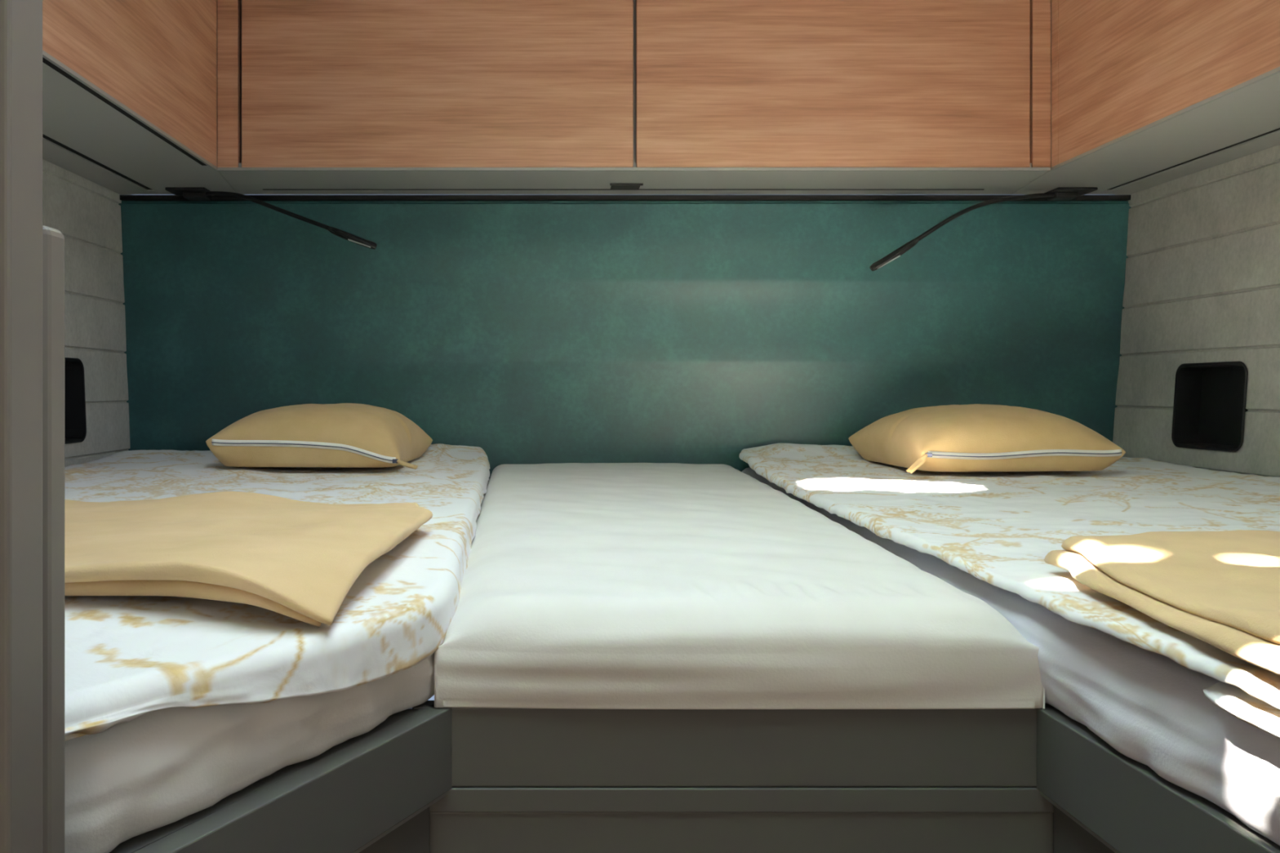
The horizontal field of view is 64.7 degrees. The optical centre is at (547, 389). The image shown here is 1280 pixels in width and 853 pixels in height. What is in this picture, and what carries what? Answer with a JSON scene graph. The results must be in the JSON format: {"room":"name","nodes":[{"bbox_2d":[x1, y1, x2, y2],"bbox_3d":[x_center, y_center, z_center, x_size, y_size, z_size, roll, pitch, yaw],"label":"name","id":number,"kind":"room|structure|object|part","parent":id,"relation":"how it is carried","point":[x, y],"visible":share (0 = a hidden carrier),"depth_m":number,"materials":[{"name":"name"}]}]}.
{"room":"camper van interior","nodes":[
{"label":"camper van interior","id":0,"kind":"room"},
{"bbox_2d":[42,159,131,466],"bbox_3d":[-0.961,0.215,-0.170,0.184,2.090,4.860,0,0,0],"label":"wall","id":1,"kind":"structure","parent":0,"point":[87,213],"depth_m":2.05,"materials":[{"name":"grey fabric"}]},
{"bbox_2d":[64,357,86,444],"bbox_3d":[-0.938,0.021,1.885,0.056,0.164,0.204,0,0,0],"label":"wall niche","id":2,"kind":"object","parent":1,"relation":"attached to","point":[75,420],"visible":0.4,"depth_m":1.98,"materials":[{"name":"black plastic"}]},
{"bbox_2d":[42,0,236,194],"bbox_3d":[-0.789,-0.617,1.343,0.296,0.382,1.710,0,0,0],"label":"upper cabinet","id":3,"kind":"object","parent":1,"relation":"attached to","point":[130,86],"visible":0.77,"depth_m":1.68,"materials":[{"name":"brown laminate"}]},
{"bbox_2d":[164,186,377,248],"bbox_3d":[-0.577,-0.356,2.106,0.480,0.142,0.082,0,0,12],"label":"reading lamp","id":4,"kind":"object","parent":3,"relation":"attached to","point":[191,193],"visible":1,"depth_m":2.09,"materials":[{"name":"black plastic"}]},
{"bbox_2d":[118,200,1131,486],"bbox_3d":[0.180,-0.032,2.227,2.300,0.764,0.067,0,0,0],"label":"wall","id":5,"kind":"structure","parent":0,"point":[520,332],"depth_m":2.20,"materials":[{"name":"teal paint"}]},
{"bbox_2d":[120,195,1130,200],"bbox_3d":[0.180,-0.420,2.223,2.300,0.011,0.054,0,0,0],"label":"trim","id":6,"kind":"structure","parent":5,"relation":"attached to","point":[122,197],"depth_m":2.20,"materials":[{"name":"black"}]},
{"bbox_2d":[217,0,1050,194],"bbox_3d":[0.168,-0.616,2.098,1.690,0.385,0.304,0,0,0],"label":"upper cabinet","id":7,"kind":"object","parent":5,"relation":"attached to","point":[314,96],"visible":1,"depth_m":1.95,"materials":[{"name":"brown laminate"}]},
{"bbox_3d":[-0.621,-0.618,1.958,0.040,0.376,0.019,0,0,0],"label":"filler panel","id":8,"kind":"part","parent":7,"relation":"part of","materials":[{"name":"brown wood"}]},
{"bbox_3d":[-0.214,-0.618,1.958,0.760,0.376,0.020,0,0,0],"label":"door","id":9,"kind":"part","parent":7,"relation":"part of","materials":[{"name":"brown wood"}]},
{"bbox_3d":[0.554,-0.618,1.958,0.764,0.376,0.020,0,0,0],"label":"door","id":10,"kind":"part","parent":7,"relation":"part of","materials":[{"name":"brown wood"}]},
{"bbox_3d":[0.960,-0.618,1.958,0.036,0.376,0.019,0,0,0],"label":"filler panel","id":11,"kind":"part","parent":7,"relation":"part of","materials":[{"name":"brown wood"}]},
{"bbox_2d":[1112,144,1279,476],"bbox_3d":[1.270,0.215,-0.170,0.215,2.090,4.860,0,0,0],"label":"wall","id":12,"kind":"structure","parent":0,"point":[1202,275],"depth_m":1.93,"materials":[{"name":"grey fabric"}]},
{"bbox_2d":[1010,0,1279,194],"bbox_3d":[1.127,-0.617,1.218,0.301,0.382,1.960,0,0,0],"label":"upper cabinet","id":13,"kind":"object","parent":12,"relation":"attached to","point":[1145,94],"visible":0.96,"depth_m":1.69,"materials":[{"name":"brown laminate"}]},
{"bbox_2d":[870,186,1097,271],"bbox_3d":[0.904,-0.332,2.096,0.534,0.188,0.082,0,0,-14],"label":"reading lamp","id":14,"kind":"object","parent":13,"relation":"attached to","point":[1060,193],"visible":1,"depth_m":2.09,"materials":[{"name":"black plastic"}]},
{"bbox_3d":[0.987,-0.618,1.936,0.018,0.376,0.027,0,0,0],"label":"filler panel","id":15,"kind":"part","parent":13,"relation":"part of","materials":[{"name":"brown wood"}]},
{"bbox_3d":[0.987,-0.618,1.086,0.018,0.376,1.672,0,0,0],"label":"door","id":16,"kind":"part","parent":13,"relation":"part of","materials":[{"name":"brown wood"}]},
{"bbox_2d":[1171,361,1248,452],"bbox_3d":[1.265,0.031,1.890,0.060,0.164,0.204,0,0,0],"label":"wall niche","id":17,"kind":"object","parent":12,"relation":"attached to","point":[1209,408],"visible":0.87,"depth_m":1.95,"materials":[{"name":"black plastic"}]},
{"bbox_3d":[0.175,1.280,-0.220,2.550,0.060,4.960,0,0,0],"label":"floor","id":18,"kind":"structure","parent":0,"visible":0},
{"bbox_2d":[0,0,64,852],"bbox_3d":[-0.507,0.220,0.426,0.586,2.058,0.052,0,0,0],"label":"partition panel","id":19,"kind":"object","parent":18,"relation":"on","point":[32,253],"visible":1,"depth_m":0.41,"materials":[{"name":"grey laminate"}]},
{"bbox_3d":[-0.507,0.220,0.414,0.586,2.058,0.028,0,0,0],"label":"panel","id":20,"kind":"part","parent":19,"relation":"part of","materials":[{"name":"grey laminate"}]},
{"bbox_2d":[109,704,452,852],"bbox_3d":[-0.480,0.742,1.324,0.818,1.014,1.732,0,0,0],"label":"bed base","id":21,"kind":"object","parent":18,"relation":"on","point":[374,791],"visible":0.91,"depth_m":0.64,"materials":[{"name":"grey"}]},
{"bbox_2d":[64,481,488,852],"bbox_3d":[-0.493,0.196,1.331,0.826,0.077,1.736,0,0,0],"label":"mattress","id":22,"kind":"object","parent":21,"relation":"on","point":[153,770],"visible":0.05,"depth_m":0.55,"materials":[{"name":"white fabric"}]},
{"bbox_2d":[64,443,489,741],"bbox_3d":[-0.481,0.156,1.311,0.818,0.082,1.713,0,0,0],"label":"duvet","id":23,"kind":"object","parent":22,"relation":"on","point":[127,658],"visible":0.59,"depth_m":0.68,"materials":[{"name":"white fabric"}]},
{"bbox_2d":[64,491,432,626],"bbox_3d":[-0.367,0.131,0.871,0.488,0.041,0.462,0,0,3],"label":"folded blanket","id":24,"kind":"object","parent":23,"relation":"on","point":[298,560],"visible":0.84,"depth_m":0.74,"materials":[{"name":"yellow fabric"}]},
{"bbox_2d":[205,403,432,469],"bbox_3d":[-0.406,0.080,1.878,0.370,0.108,0.377,0,0,0],"label":"cushion","id":25,"kind":"object","parent":23,"relation":"on","point":[349,435],"visible":1,"depth_m":1.74,"materials":[{"name":"yellow fabric"}]},
{"bbox_3d":[-0.166,0.774,0.605,0.018,0.949,0.310,0,0,27],"label":"panel","id":26,"kind":"part","parent":21,"relation":"part of","materials":[{"name":"grey"}]},
{"bbox_2d":[412,700,1053,852],"bbox_3d":[0.145,0.742,1.466,0.490,1.014,1.448,0,0,0],"label":"bed base","id":27,"kind":"object","parent":18,"relation":"on","point":[525,780],"visible":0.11,"depth_m":0.74,"materials":[{"name":"grey"}]},
{"bbox_2d":[434,462,1044,709],"bbox_3d":[0.141,0.195,1.456,0.527,0.080,1.458,0,0,0],"label":"mattress","id":28,"kind":"object","parent":27,"relation":"on","point":[584,585],"visible":0.99,"depth_m":0.75,"materials":[{"name":"white fabric"}]},
{"bbox_3d":[0.145,0.781,0.753,0.490,0.936,0.017,0,0,0],"label":"panel","id":29,"kind":"part","parent":27,"relation":"part of","materials":[{"name":"grey"}]},
{"bbox_2d":[1036,707,1279,852],"bbox_3d":[0.783,0.742,1.155,0.843,1.014,2.070,0,0,0],"label":"bed base","id":30,"kind":"object","parent":18,"relation":"on","point":[1104,800],"visible":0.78,"depth_m":0.65,"materials":[{"name":"grey"}]},
{"bbox_2d":[742,467,1279,845],"bbox_3d":[0.792,0.198,1.164,0.868,0.073,2.066,0,0,0],"label":"mattress","id":31,"kind":"object","parent":30,"relation":"on","point":[1154,710],"visible":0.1,"depth_m":0.62,"materials":[{"name":"white fabric"}]},
{"bbox_2d":[738,443,1279,739],"bbox_3d":[0.782,0.141,1.208,0.862,0.055,1.917,0,0,0],"label":"duvet","id":32,"kind":"object","parent":31,"relation":"on","point":[999,529],"visible":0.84,"depth_m":1.19,"materials":[{"name":"white fabric"}]},
{"bbox_2d":[848,404,1126,473],"bbox_3d":[0.778,0.082,1.827,0.377,0.110,0.389,0,0,0],"label":"cushion","id":33,"kind":"object","parent":32,"relation":"on","point":[970,437],"visible":1,"depth_m":1.69,"materials":[{"name":"yellow fabric"}]},
{"bbox_2d":[1044,529,1279,675],"bbox_3d":[0.618,0.127,0.572,0.532,0.025,0.548,0,0,0],"label":"folded blanket","id":34,"kind":"object","parent":32,"relation":"on","point":[1220,589],"visible":1,"depth_m":0.67,"materials":[{"name":"yellow fabric"}]},
{"bbox_3d":[0.392,0.774,0.431,0.018,0.949,0.623,0,0,-2],"label":"panel","id":35,"kind":"part","parent":30,"relation":"part of","materials":[{"name":"grey"}]}
]}

